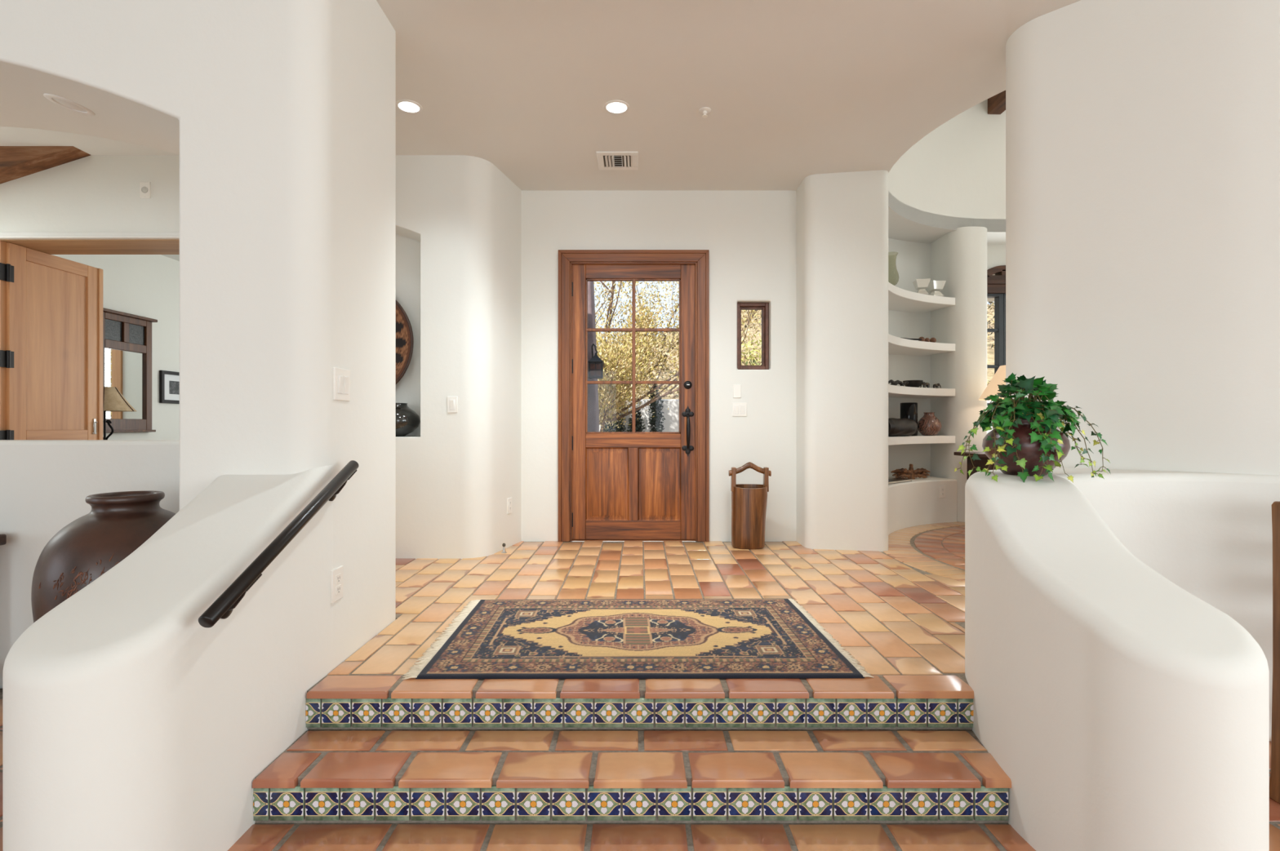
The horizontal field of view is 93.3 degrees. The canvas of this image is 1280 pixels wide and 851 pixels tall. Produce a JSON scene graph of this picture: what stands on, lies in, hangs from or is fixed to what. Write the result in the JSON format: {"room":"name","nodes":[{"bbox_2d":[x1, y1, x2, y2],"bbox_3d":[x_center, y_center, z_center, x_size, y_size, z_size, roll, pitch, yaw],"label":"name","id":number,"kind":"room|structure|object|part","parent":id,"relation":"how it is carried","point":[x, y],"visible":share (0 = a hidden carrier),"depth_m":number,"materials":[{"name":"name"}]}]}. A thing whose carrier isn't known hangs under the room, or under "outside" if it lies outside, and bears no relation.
{"room":"entrance hall","nodes":[
{"label":"entrance hall","id":0,"kind":"room"},
{"bbox_2d":[52,254,179,439],"bbox_3d":[-5.075,-0.332,6.450,0.150,2.942,4.300,0,0,0],"label":"wall","id":1,"kind":"structure","parent":0,"point":[146,286],"depth_m":6.22,"materials":[{"name":"white paint"}]},
{"bbox_2d":[102,307,157,432],"bbox_3d":[-4.962,-0.508,5.838,0.073,1.146,0.675,0,0,0],"label":"wall mirror","id":2,"kind":"object","parent":1,"relation":"attached to","point":[126,337],"visible":0.68,"depth_m":5.87,"materials":[{"name":"brown wood"}]},
{"bbox_3d":[-4.987,-0.898,5.702,0.022,0.190,0.205,0,0,0],"label":"inset panel","id":3,"kind":"part","parent":2,"relation":"part of","materials":[{"name":"glass"}]},
{"bbox_2d":[105,347,144,419],"bbox_3d":[-4.988,-0.393,5.835,0.020,0.660,0.470,0,0,0],"label":"mirror glass","id":4,"kind":"object","parent":2,"relation":"attached to","point":[124,366],"depth_m":5.87,"materials":[{"name":"silver metal"}]},
{"bbox_3d":[-4.962,-1.067,5.838,0.073,0.028,0.675,0,0,0],"label":"crown","id":5,"kind":"part","parent":2,"relation":"part of","materials":[{"name":"wood"}]},
{"bbox_3d":[-4.987,-0.898,5.968,0.022,0.190,0.205,0,0,0],"label":"inset panel","id":6,"kind":"part","parent":2,"relation":"part of","materials":[{"name":"glass"}]},
{"bbox_2d":[159,370,179,404],"bbox_3d":[-4.984,-0.405,6.522,0.028,0.340,0.475,0,0,0],"label":"framed picture","id":7,"kind":"object","parent":1,"relation":"attached to","point":[169,381],"visible":0.53,"depth_m":6.40,"materials":[{"name":"black metal"}]},
{"bbox_2d":[168,381,179,395],"bbox_3d":[-4.984,-0.405,6.522,0.003,0.140,0.245,0,0,0],"label":"photograph","id":8,"kind":"object","parent":7,"relation":"attached to","point":[174,386],"depth_m":6.47},
{"bbox_2d":[2,465,333,850],"bbox_3d":[-1.285,0.628,1.732,0.360,1.061,0.891,0,0,0],"label":"wall","id":9,"kind":"structure","parent":0,"point":[130,723],"depth_m":1.50,"materials":[{"name":"white paint"}]},
{"bbox_2d":[198,460,358,627],"bbox_3d":[-1.064,0.320,1.822,0.086,0.387,0.764,0,0,0],"label":"handrail","id":10,"kind":"object","parent":9,"relation":"attached to","point":[223,606],"visible":1,"depth_m":1.68,"materials":[{"name":"black metal"}]},
{"bbox_3d":[-1.068,0.452,1.607,0.064,0.083,0.016,0,0,0],"label":"arm","id":11,"kind":"part","parent":10,"relation":"part of","materials":[{"name":"black metal"}]},
{"bbox_3d":[-1.068,0.209,2.160,0.064,0.083,0.016,0,0,0],"label":"arm","id":12,"kind":"part","parent":10,"relation":"part of","materials":[{"name":"black metal"}]},
{"bbox_2d":[330,565,342,604],"bbox_3d":[-1.102,0.578,2.200,0.012,0.118,0.078,0,0,0],"label":"power outlet","id":13,"kind":"object","parent":9,"relation":"attached to","point":[336,575],"visible":1,"depth_m":2.19,"materials":[{"name":"white plastic"}]},
{"bbox_2d":[336,584,341,595],"bbox_3d":[-1.098,0.598,2.200,0.004,0.029,0.032,0,0,0],"label":"socket","id":14,"kind":"object","parent":13,"relation":"attached to","point":[338,586],"depth_m":2.20,"materials":[{"name":"white plastic"}]},
{"bbox_2d":[336,573,341,584],"bbox_3d":[-1.098,0.558,2.200,0.004,0.029,0.032,0,0,0],"label":"socket","id":15,"kind":"object","parent":13,"relation":"attached to","point":[338,575],"depth_m":2.20,"materials":[{"name":"white plastic"}]},
{"bbox_2d":[0,0,395,670],"bbox_3d":[-4.053,-0.332,2.406,5.895,2.942,0.672,0,0,0],"label":"wall","id":16,"kind":"structure","parent":0,"point":[279,116],"depth_m":2.07,"materials":[{"name":"white paint"}]},
{"bbox_2d":[0,440,179,688],"bbox_3d":[-3.100,0.602,2.667,3.100,1.074,0.135,0,0,0],"label":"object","id":17,"kind":"structure","parent":16,"relation":"attached to","point":[45,485],"depth_m":2.60,"materials":[{"name":"white paint"}]},
{"bbox_2d":[333,367,350,401],"bbox_3d":[-1.099,-0.151,2.235,0.017,0.118,0.115,0,0,0],"label":"light switch","id":18,"kind":"object","parent":16,"relation":"attached to","point":[341,377],"visible":1,"depth_m":2.22,"materials":[{"name":"white plastic"}]},
{"bbox_2d":[0,155,521,559],"bbox_3d":[-3.950,-0.332,4.422,6.100,2.942,0.876,0,0,0],"label":"wall","id":19,"kind":"structure","parent":0,"point":[459,217],"depth_m":3.98,"materials":[{"name":"white paint"}]},
{"bbox_2d":[0,239,179,439],"bbox_3d":[-3.502,-0.176,4.348,1.503,2.106,0.760,0,0,0],"label":"door","id":20,"kind":"structure","parent":19,"relation":"in","point":[51,306],"depth_m":4.26,"materials":[{"name":"beige wood"}]},
{"bbox_3d":[-4.226,-0.549,4.371,0.022,1.163,0.462,0,0,0],"label":"panel","id":21,"kind":"part","parent":20,"relation":"part of","materials":[{"name":"beige wood"}]},
{"bbox_3d":[-4.226,0.074,4.371,0.045,0.085,0.462,0,0,0],"label":"rail","id":22,"kind":"part","parent":20,"relation":"part of","materials":[{"name":"beige wood"}]},
{"bbox_3d":[-4.226,-1.176,4.371,0.045,0.090,0.462,0,0,0],"label":"rail","id":23,"kind":"part","parent":20,"relation":"part of","materials":[{"name":"beige wood"}]},
{"bbox_2d":[0,232,179,239],"bbox_3d":[-3.575,-1.251,3.973,1.750,0.040,0.022,0,0,0],"label":"trim","id":24,"kind":"structure","parent":19,"relation":"attached to","point":[2,235],"depth_m":3.97,"materials":[{"name":"white paint"}]},
{"bbox_2d":[139,182,151,198],"bbox_3d":[-3.259,-1.552,3.981,0.068,0.106,0.012,0,0,0],"label":"door chime","id":25,"kind":"object","parent":19,"relation":"attached to","point":[144,187],"visible":1,"depth_m":3.98,"materials":[{"name":"white plastic"}]},
{"bbox_2d":[395,300,413,384],"bbox_3d":[-1.975,-0.574,4.207,0.830,0.830,0.101,0,0,0],"label":"woven basket","id":26,"kind":"object","parent":19,"relation":"attached to","point":[404,334],"visible":0.03,"depth_m":4.17,"materials":[{"name":"wicker"}]},
{"bbox_2d":[395,403,420,436],"bbox_3d":[-1.648,-0.038,4.103,0.300,0.225,0.300,0,0,0],"label":"pot","id":27,"kind":"object","parent":19,"relation":"on","point":[407,420],"visible":0.51,"depth_m":4.03,"materials":[{"name":"ceramic"}]},
{"bbox_2d":[447,396,457,413],"bbox_3d":[-1.235,-0.138,3.978,0.066,0.108,0.017,0,0,0],"label":"light switch","id":28,"kind":"object","parent":19,"relation":"attached to","point":[452,402],"visible":1,"depth_m":3.98,"materials":[{"name":"white plastic"}]},
{"bbox_2d":[506,497,511,514],"bbox_3d":[-0.941,0.580,4.366,0.012,0.112,0.072,0,0,13],"label":"power outlet","id":29,"kind":"object","parent":19,"relation":"attached to","point":[509,500],"visible":1,"depth_m":4.36,"materials":[{"name":"white plastic"}]},
{"bbox_2d":[0,0,1080,302],"bbox_3d":[0.000,-1.843,1.350,14.000,0.120,14.700,0,0,0],"label":"ceiling","id":30,"kind":"structure","parent":0,"point":[793,91],"depth_m":3.17,"materials":[{"name":"paint"}]},
{"bbox_2d":[0,146,90,183],"bbox_3d":[-4.450,-1.496,3.922,1.700,0.585,0.135,0,0,0],"label":"ceiling beam","id":31,"kind":"structure","parent":30,"relation":"attached to","point":[15,162],"depth_m":3.88,"materials":[{"name":"wood"}]},
{"bbox_2d":[43,93,94,115],"bbox_3d":[-2.245,-1.264,2.380,0.148,0.041,0.149,0,0,0],"label":"recessed light","id":32,"kind":"object","parent":30,"relation":"attached to","point":[68,104],"visible":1,"depth_m":2.37,"materials":[{"name":"white paint"}]},
{"bbox_2d":[395,99,422,113],"bbox_3d":[-1.290,-1.825,3.375,0.144,0.096,0.144,0,0,0],"label":"recessed light","id":33,"kind":"object","parent":30,"relation":"in","point":[405,105],"visible":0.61,"depth_m":3.41,"materials":[{"name":"white paint"}]},
{"bbox_2d":[604,100,629,114],"bbox_3d":[-0.131,-1.825,3.381,0.144,0.096,0.144,0,0,0],"label":"recessed light","id":34,"kind":"object","parent":30,"relation":"in","point":[616,107],"visible":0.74,"depth_m":3.42,"materials":[{"name":"white paint"}]},
{"bbox_2d":[595,151,638,169],"bbox_3d":[-0.148,-1.778,4.065,0.273,0.013,0.270,0,0,0],"label":"ceiling vent","id":35,"kind":"object","parent":30,"relation":"in","point":[606,160],"visible":1,"depth_m":4.05,"materials":[{"name":"metal"}]},
{"bbox_2d":[698,106,711,117],"bbox_3d":[0.367,-1.766,3.416,0.068,0.037,0.068,0,0,0],"label":"sprinkler","id":36,"kind":"object","parent":30,"relation":"attached to","point":[704,110],"visible":1,"depth_m":3.40,"materials":[{"name":"white paint"}]},
{"bbox_2d":[0,688,1279,850],"bbox_3d":[0.000,1.199,-1.620,14.000,0.121,8.760,0,0,0],"label":"floor","id":37,"kind":"structure","parent":0,"point":[260,837],"depth_m":1.68,"materials":[{"name":"orange tile"}]},
{"bbox_2d":[0,534,6,546],"bbox_3d":[-3.134,0.798,2.425,0.932,0.682,0.250,0,0,0],"label":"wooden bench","id":38,"kind":"object","parent":37,"relation":"on","point":[2,537],"visible":1,"depth_m":2.53,"materials":[{"name":"brown wood"}]},
{"bbox_2d":[31,490,175,622],"bbox_3d":[-1.912,0.698,2.249,0.499,0.882,0.500,0,0,0],"label":"clay jar","id":39,"kind":"object","parent":37,"relation":"on","point":[117,524],"visible":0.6,"depth_m":2.07,"materials":[{"name":"brown ceramic"}]},
{"bbox_2d":[252,730,1011,823],"bbox_3d":[-0.004,1.098,1.859,2.239,0.180,0.286,0,0,0],"label":"tiled step","id":40,"kind":"structure","parent":37,"relation":"on","point":[395,776],"depth_m":1.74,"materials":[{"name":"orange tile"}]},
{"bbox_2d":[1269,501,1279,804],"bbox_3d":[2.194,0.685,1.602,0.543,0.908,0.504,0,0,0],"label":"dining chair","id":41,"kind":"object","parent":37,"relation":"on","point":[1274,780],"visible":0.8,"depth_m":1.84,"materials":[{"name":"brown wood"}]},
{"bbox_2d":[309,521,972,731],"bbox_3d":[0.001,1.057,4.208,14.010,0.364,4.416,0,0,0],"label":"floor","id":42,"kind":"structure","parent":0,"point":[899,611],"depth_m":3.28,"materials":[{"name":"tile"}]},
{"bbox_2d":[501,543,506,553],"bbox_3d":[-0.937,0.844,4.163,0.038,0.066,0.038,0,0,0],"label":"door stop","id":43,"kind":"object","parent":42,"relation":"on","point":[503,544],"visible":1,"depth_m":4.16,"materials":[{"name":"silver metal"}]},
{"bbox_3d":[-0.937,0.855,4.163,0.038,0.044,0.038,0,0,0],"label":"post","id":44,"kind":"part","parent":43,"relation":"part of","materials":[{"name":"silver metal"}]},
{"bbox_2d":[401,599,874,679],"bbox_3d":[-0.019,0.871,2.554,1.664,0.012,0.962,0,0,0],"label":"area rug","id":45,"kind":"object","parent":42,"relation":"on","point":[562,638],"visible":1,"depth_m":2.42,"materials":[{"name":"fabric"}]},
{"bbox_2d":[305,675,973,729],"bbox_3d":[0.012,0.942,2.060,2.272,0.132,0.141,0,0,0],"label":"tiled step","id":46,"kind":"structure","parent":42,"relation":"attached to","point":[336,702],"depth_m":2.00,"materials":[{"name":"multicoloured tile"}]},
{"bbox_2d":[728,462,771,549],"bbox_3d":[0.792,0.570,4.360,0.302,0.614,0.202,0,0,0],"label":"wooden bucket","id":47,"kind":"object","parent":42,"relation":"on","point":[748,501],"visible":1,"depth_m":4.28,"materials":[{"name":"brown wood"}]},
{"bbox_3d":[0.674,0.390,4.360,0.032,0.175,0.060,0,0,0],"label":"post","id":48,"kind":"part","parent":47,"relation":"part of","materials":[{"name":"brown wood"}]},
{"bbox_3d":[0.792,0.315,4.360,0.302,0.105,0.034,0,0,0],"label":"handle","id":49,"kind":"part","parent":47,"relation":"part of","materials":[{"name":"brown wood"}]},
{"bbox_3d":[0.908,0.390,4.360,0.032,0.175,0.060,0,0,0],"label":"post","id":50,"kind":"part","parent":47,"relation":"part of","materials":[{"name":"brown wood"}]},
{"bbox_2d":[888,475,957,535],"bbox_3d":[2.095,0.689,5.139,0.653,0.397,2.059,0,0,43],"label":"wall","id":51,"kind":"structure","parent":42,"relation":"on","point":[917,502],"depth_m":5.33,"materials":[{"name":"white paint"}]},
{"bbox_2d":[888,478,911,484],"bbox_3d":[2.187,0.478,5.210,0.414,0.024,0.121,0,0,-40],"label":"picture book","id":52,"kind":"object","parent":51,"relation":"on","point":[893,481],"visible":0.62,"depth_m":5.19,"materials":[{"name":"beige paper"}]},
{"bbox_2d":[953,452,995,479],"bbox_3d":[3.243,0.554,5.130,0.955,0.644,0.400,0,0,0],"label":"console table","id":53,"kind":"object","parent":42,"relation":"on","point":[982,455],"visible":0.07,"depth_m":5.11,"materials":[{"name":"brown wood"}]},
{"bbox_2d":[978,365,1005,400],"bbox_3d":[3.181,-0.141,5.120,0.550,0.745,0.550,0,0,0],"label":"table lamp","id":54,"kind":"object","parent":53,"relation":"on","point":[992,388],"visible":0.16,"depth_m":5.09,"materials":[{"name":"beige fabric"}]},
{"bbox_2d":[521,190,795,542],"bbox_3d":[0.101,-0.332,4.721,2.801,2.943,0.278,0,0,0],"label":"wall","id":55,"kind":"structure","parent":0,"point":[749,236],"depth_m":4.58,"materials":[{"name":"white paint"}]},
{"bbox_2d":[558,249,709,542],"bbox_3d":[-0.048,-0.219,4.698,1.138,2.213,0.325,0,0,0],"label":"door","id":56,"kind":"structure","parent":55,"relation":"in","point":[633,486],"depth_m":4.60,"materials":[{"name":"brown wood"}]},
{"bbox_3d":[-0.567,-0.224,4.571,0.101,2.201,0.030,0,0,0],"label":"casing","id":57,"kind":"part","parent":56,"relation":"part of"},
{"bbox_3d":[-0.251,0.447,4.623,0.325,0.556,0.036,0,0,0],"label":"panel","id":58,"kind":"part","parent":56,"relation":"part of","materials":[{"name":"brown wood"}]},
{"bbox_3d":[-0.051,0.797,4.622,0.724,0.144,0.045,0,0,0],"label":"rail","id":59,"kind":"part","parent":56,"relation":"part of","materials":[{"name":"brown wood"}]},
{"bbox_3d":[-0.051,0.115,4.622,0.724,0.107,0.045,0,0,0],"label":"rail","id":60,"kind":"part","parent":56,"relation":"part of","materials":[{"name":"brown wood"}]},
{"bbox_3d":[-0.051,-1.175,4.622,0.724,0.111,0.045,0,0,0],"label":"rail","id":61,"kind":"part","parent":56,"relation":"part of","materials":[{"name":"brown wood"}]},
{"bbox_3d":[-0.048,-1.275,4.571,1.135,0.101,0.030,0,0,0],"label":"casing","id":62,"kind":"part","parent":56,"relation":"part of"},
{"bbox_3d":[0.148,0.447,4.623,0.325,0.556,0.036,0,0,0],"label":"panel","id":63,"kind":"part","parent":56,"relation":"part of","materials":[{"name":"brown wood"}]},
{"bbox_3d":[0.470,-0.224,4.571,0.101,2.201,0.030,0,0,0],"label":"casing","id":64,"kind":"part","parent":56,"relation":"part of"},
{"bbox_2d":[733,385,741,398],"bbox_3d":[0.735,-0.259,4.580,0.060,0.101,0.010,0,0,0],"label":"blank plate","id":65,"kind":"object","parent":55,"relation":"attached to","point":[736,388],"visible":1,"depth_m":4.58,"materials":[{"name":"white plastic"}]},
{"bbox_2d":[732,403,746,416],"bbox_3d":[0.754,-0.121,4.576,0.108,0.104,0.017,0,0,0],"label":"light switch","id":66,"kind":"object","parent":55,"relation":"attached to","point":[738,409],"visible":1,"depth_m":4.58,"materials":[{"name":"white plastic"}]},
{"bbox_2d":[737,302,768,369],"bbox_3d":[0.865,-0.685,4.688,0.247,0.513,0.105,0,0,0],"label":"window","id":67,"kind":"structure","parent":55,"relation":"in","point":[764,307],"depth_m":4.63,"materials":[{"name":"brown wood"}]},
{"bbox_2d":[795,169,888,551],"bbox_3d":[1.468,-0.332,4.533,0.567,2.942,0.635,0,0,0],"label":"wall column","id":68,"kind":"structure","parent":0,"point":[842,219],"depth_m":4.26,"materials":[{"name":"white paint"}]},
{"bbox_2d":[888,98,1005,231],"bbox_3d":[3.300,-2.478,4.000,3.440,1.390,3.440,0,0,0],"label":"wall","id":69,"kind":"structure","parent":0,"point":[957,169],"depth_m":5.52,"materials":[{"name":"white paint"}]},
{"bbox_2d":[987,90,1005,114],"bbox_3d":[3.263,-2.946,4.075,0.125,0.155,3.050,0,0,0],"label":"ceiling beam","id":70,"kind":"structure","parent":69,"relation":"attached to","point":[997,103],"depth_m":5.46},
{"bbox_2d":[888,238,1005,477],"bbox_3d":[2.830,-0.332,5.638,3.355,2.942,0.913,0,0,-16],"label":"wall","id":71,"kind":"structure","parent":0,"point":[913,259],"depth_m":5.86,"materials":[{"name":"white paint"}]},
{"bbox_2d":[890,464,929,479],"bbox_3d":[2.473,0.421,5.513,0.382,0.138,0.085,0,0,-7],"label":"carving","id":72,"kind":"object","parent":71,"relation":"on","point":[910,473],"visible":0.98,"depth_m":5.49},
{"bbox_2d":[888,281,955,313],"bbox_3d":[2.086,-1.133,5.140,0.640,0.069,2.053,0,0,43],"label":"wall shelf","id":73,"kind":"object","parent":71,"relation":"attached to","point":[900,300],"visible":0.49,"depth_m":5.43,"materials":[{"name":"white paint"}]},
{"bbox_2d":[888,252,898,285],"bbox_3d":[2.158,-1.324,5.205,0.136,0.312,0.136,0,0,0],"label":"hurricane vase","id":74,"kind":"object","parent":73,"relation":"on","point":[893,275],"visible":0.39,"depth_m":5.16,"materials":[{"name":"green glass"}]},
{"bbox_2d":[912,278,930,294],"bbox_3d":[2.554,-1.243,5.483,0.124,0.150,0.124,0,0,11],"label":"candle holder","id":75,"kind":"object","parent":73,"relation":"on","point":[920,285],"visible":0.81,"depth_m":5.44,"materials":[{"name":"white ceramic"}]},
{"bbox_2d":[927,280,946,296],"bbox_3d":[2.717,-1.243,5.554,0.124,0.150,0.124,0,0,-7],"label":"candle holder","id":76,"kind":"object","parent":73,"relation":"on","point":[935,287],"visible":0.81,"depth_m":5.51,"materials":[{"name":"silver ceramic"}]},
{"bbox_2d":[888,333,955,355],"bbox_3d":[2.086,-0.713,5.140,0.640,0.069,2.053,0,0,43],"label":"wall shelf","id":77,"kind":"object","parent":71,"relation":"attached to","point":[896,345],"visible":0.42,"depth_m":5.41,"materials":[{"name":"white paint"}]},
{"bbox_2d":[902,337,936,342],"bbox_3d":[2.480,-0.774,5.406,0.463,0.054,0.053,0,0,-26],"label":"gourd rattle","id":78,"kind":"object","parent":77,"relation":"on","point":[921,339],"visible":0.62,"depth_m":5.44,"materials":[{"name":"brown"}]},
{"bbox_2d":[888,384,955,398],"bbox_3d":[2.086,-0.301,5.140,0.640,0.069,2.053,0,0,43],"label":"wall shelf","id":79,"kind":"object","parent":71,"relation":"attached to","point":[894,391],"visible":0.41,"depth_m":5.37,"materials":[{"name":"white paint"}]},
{"bbox_2d":[888,379,908,386],"bbox_3d":[2.204,-0.363,5.169,0.310,0.056,0.070,0,0,-45],"label":"carved serpent","id":80,"kind":"object","parent":79,"relation":"on","point":[893,383],"visible":0.92,"depth_m":5.18,"materials":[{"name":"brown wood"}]},
{"bbox_2d":[902,380,923,387],"bbox_3d":[2.478,-0.371,5.488,0.170,0.070,0.170,0,0,0],"label":"bowl","id":81,"kind":"object","parent":79,"relation":"on","point":[916,384],"visible":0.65,"depth_m":5.43,"materials":[{"name":"ceramic"}]},
{"bbox_2d":[920,382,929,387],"bbox_3d":[2.569,-0.366,5.454,0.089,0.058,0.035,0,0,0],"label":"animal figurine","id":82,"kind":"object","parent":79,"relation":"on","point":[925,384],"visible":0.95,"depth_m":5.44,"materials":[{"name":"stone"}]},
{"bbox_2d":[933,383,941,388],"bbox_3d":[2.704,-0.361,5.501,0.073,0.047,0.029,0,0,0],"label":"animal figurine","id":83,"kind":"object","parent":79,"relation":"on","point":[935,385],"visible":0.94,"depth_m":5.49,"materials":[{"name":"stone"}]},
{"bbox_2d":[888,435,955,445],"bbox_3d":[2.086,0.129,5.140,0.640,0.069,2.053,0,0,43],"label":"wall shelf","id":84,"kind":"object","parent":71,"relation":"attached to","point":[919,439],"visible":0.37,"depth_m":5.35,"materials":[{"name":"white paint"}]},
{"bbox_2d":[888,417,917,436],"bbox_3d":[2.198,0.015,5.173,0.433,0.158,0.166,0,0,-39],"label":"drum","id":85,"kind":"object","parent":84,"relation":"on","point":[904,427],"visible":0.77,"depth_m":5.11,"materials":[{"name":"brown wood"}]},
{"bbox_2d":[900,402,917,435],"bbox_3d":[2.469,-0.057,5.551,0.148,0.302,0.148,0,0,0],"label":"vase","id":86,"kind":"object","parent":84,"relation":"on","point":[908,410],"visible":0.62,"depth_m":5.49,"materials":[{"name":"black ceramic"}]},
{"bbox_2d":[917,412,942,435],"bbox_3d":[2.663,-0.013,5.565,0.208,0.214,0.208,0,0,0],"label":"pot","id":87,"kind":"object","parent":84,"relation":"on","point":[929,424],"visible":0.98,"depth_m":5.50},
{"bbox_2d":[939,485,945,497],"bbox_3d":[2.721,0.598,5.440,0.068,0.108,0.012,0,0,-22],"label":"power outlet","id":88,"kind":"object","parent":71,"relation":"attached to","point":[942,489],"visible":1,"depth_m":5.44,"materials":[{"name":"white plastic"}]},
{"bbox_2d":[986,265,1005,408],"bbox_3d":[3.578,-0.648,5.975,0.600,1.850,0.140,0,0,0],"label":"window","id":89,"kind":"structure","parent":71,"relation":"in","point":[996,284],"depth_m":5.94,"materials":[{"name":"brown wood"}]},
{"bbox_3d":[3.578,-0.648,5.975,0.600,1.850,0.140,0,0,0],"label":"frame","id":90,"kind":"part","parent":89,"relation":"part of","materials":[{"name":"brown wood"}]},
{"bbox_2d":[930,226,986,522],"bbox_3d":[3.027,-0.458,5.760,0.355,2.690,0.580,0,0,0],"label":"wall pier","id":91,"kind":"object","parent":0,"point":[958,258],"visible":0.64,"depth_m":5.50,"materials":[{"name":"white paint"}]},
{"bbox_2d":[964,471,1269,850],"bbox_3d":[1.294,0.666,1.829,0.444,0.985,1.082,0,0,11],"label":"wall","id":92,"kind":"structure","parent":0,"point":[1122,709],"depth_m":1.48,"materials":[{"name":"white paint"}]},
{"bbox_2d":[982,418,1070,475],"bbox_3d":[1.372,0.076,2.155,0.266,0.198,0.266,0,0,0],"label":"pot","id":93,"kind":"object","parent":92,"relation":"on","point":[1020,438],"depth_m":2.05,"materials":[{"name":"ceramic"}]},
{"bbox_2d":[954,372,1110,483],"bbox_3d":[1.397,0.004,2.137,0.515,0.382,0.349,0,0,0],"label":"ivy","id":94,"kind":"object","parent":92,"relation":"on","point":[1024,440],"visible":1,"depth_m":2.07,"materials":[{"name":"plant"}]},
{"bbox_2d":[968,468,1279,741],"bbox_3d":[2.029,0.658,2.299,1.658,0.962,0.480,0,0,7],"label":"wall","id":95,"kind":"structure","parent":0,"point":[1210,535],"depth_m":2.22,"materials":[{"name":"white paint"}]},
{"bbox_2d":[1005,0,1279,475],"bbox_3d":[3.933,-0.332,3.453,2.507,2.942,4.160,0,0,42],"label":"wall","id":96,"kind":"structure","parent":0,"point":[1143,136],"depth_m":2.38,"materials":[{"name":"white paint"}]},
{"bbox_3d":[-3.150,0.928,6.450,3.900,0.097,4.300,0,0,0],"label":"floor","id":97,"kind":"structure","parent":0,"visible":0},
{"bbox_3d":[-4.688,0.516,5.110,0.605,0.727,0.540,0,0,0],"label":"nightstand","id":98,"kind":"object","parent":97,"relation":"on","visible":0},
{"bbox_2d":[102,386,136,439],"bbox_3d":[-4.559,-0.089,5.150,0.425,0.482,0.424,0,0,0],"label":"table lamp","id":99,"kind":"object","parent":98,"relation":"on","point":[113,399],"visible":0.45,"depth_m":5.12,"materials":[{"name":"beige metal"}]},
{"bbox_3d":[-4.560,-0.226,5.150,0.424,0.205,0.424,0,0,0],"label":"lamp shade","id":100,"kind":"part","parent":99,"relation":"part of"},
{"bbox_3d":[0.350,0.913,5.930,2.900,0.048,2.140,0,0,0],"label":"floor","id":101,"kind":"structure","parent":0,"visible":0},
{"bbox_2d":[587,281,599,431],"bbox_3d":[-0.850,-0.698,5.900,0.900,3.250,0.400,0,0,0],"label":"pillar","id":102,"kind":"structure","parent":101,"relation":"on","point":[593,389],"depth_m":5.70,"materials":[{"name":"paint"}]},
{"bbox_2d":[587,343,604,378],"bbox_3d":[-0.400,-0.590,5.566,0.136,0.320,0.268,0,0,0],"label":"lantern","id":103,"kind":"object","parent":102,"relation":"hanging from","point":[595,363],"visible":1,"depth_m":5.45,"materials":[{"name":"black metal"}]},
{"bbox_3d":[-0.400,-0.500,5.500,0.096,0.124,0.096,0,0,0],"label":"pane","id":104,"kind":"part","parent":103,"relation":"part of","materials":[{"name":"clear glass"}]},
{"label":"outside","id":105,"kind":"structure","parent":0,"visible":0},
{"bbox_3d":[0.000,1.077,32.435,120.000,0.300,55.130,0,0,0],"label":"ground","id":106,"kind":"structure","parent":105,"visible":0},
{"bbox_2d":[603,401,627,431],"bbox_3d":[-0.511,0.058,12.207,0.582,1.784,0.443,0,0,0],"label":"shrub","id":107,"kind":"object","parent":106,"relation":"on","point":[616,428],"visible":0.12,"depth_m":12.13,"materials":[{"name":"green plant"}]},
{"bbox_2d":[626,407,645,431],"bbox_3d":[-0.082,0.277,12.005,0.480,1.322,0.359,0,0,0],"label":"shrub","id":108,"kind":"object","parent":106,"relation":"on","point":[638,426],"visible":0.29,"depth_m":11.96,"materials":[{"name":"green plant"}]},
{"bbox_2d":[645,384,665,431],"bbox_3d":[0.318,0.002,12.208,0.415,1.871,0.354,0,0,0],"label":"shrub","id":109,"kind":"object","parent":106,"relation":"on","point":[655,420],"visible":0.5,"depth_m":12.16,"materials":[{"name":"green plant"}]},
{"bbox_2d":[593,281,761,431],"bbox_3d":[0.552,-2.578,11.057,5.378,7.148,5.795,0,0,-37],"label":"tree","id":110,"kind":"object","parent":106,"relation":"on","point":[617,366],"visible":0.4,"depth_m":10.23,"materials":[{"name":"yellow plant"}]},
{"bbox_2d":[741,334,761,365],"bbox_3d":[3.460,-0.814,17.392,3.159,3.646,2.310,0,0,0],"label":"bush","id":111,"kind":"object","parent":106,"relation":"on","point":[757,341],"visible":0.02,"depth_m":17.25,"materials":[{"name":"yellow plant"}]},
{"bbox_2d":[743,356,761,365],"bbox_3d":[2.865,-0.359,14.585,1.787,2.592,1.354,0,0,0],"label":"bush","id":112,"kind":"object","parent":106,"relation":"on","point":[759,363],"visible":0.02,"depth_m":14.50,"materials":[{"name":"green plant"}]},
{"bbox_2d":[599,399,992,433],"bbox_3d":[0.750,0.217,12.625,16.500,1.520,0.250,0,0,0],"label":"wall","id":113,"kind":"structure","parent":106,"relation":"on","point":[671,423],"depth_m":12.50,"materials":[{"name":"paint"}]},
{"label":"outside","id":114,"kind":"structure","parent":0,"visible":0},
{"bbox_2d":[599,305,994,399],"bbox_3d":[10.000,-5.122,38.000,110.000,12.199,44.000,0,0,0],"label":"hill","id":115,"kind":"structure","parent":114,"point":[990,352],"depth_m":31.84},
{"bbox_2d":[611,302,994,399],"bbox_3d":[12.002,-4.756,33.494,37.197,10.798,30.238,0,0,0],"label":"scrub","id":116,"kind":"object","parent":115,"relation":"on","point":[675,396],"visible":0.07,"depth_m":32.86,"materials":[{"name":"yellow plant"}]}
]}

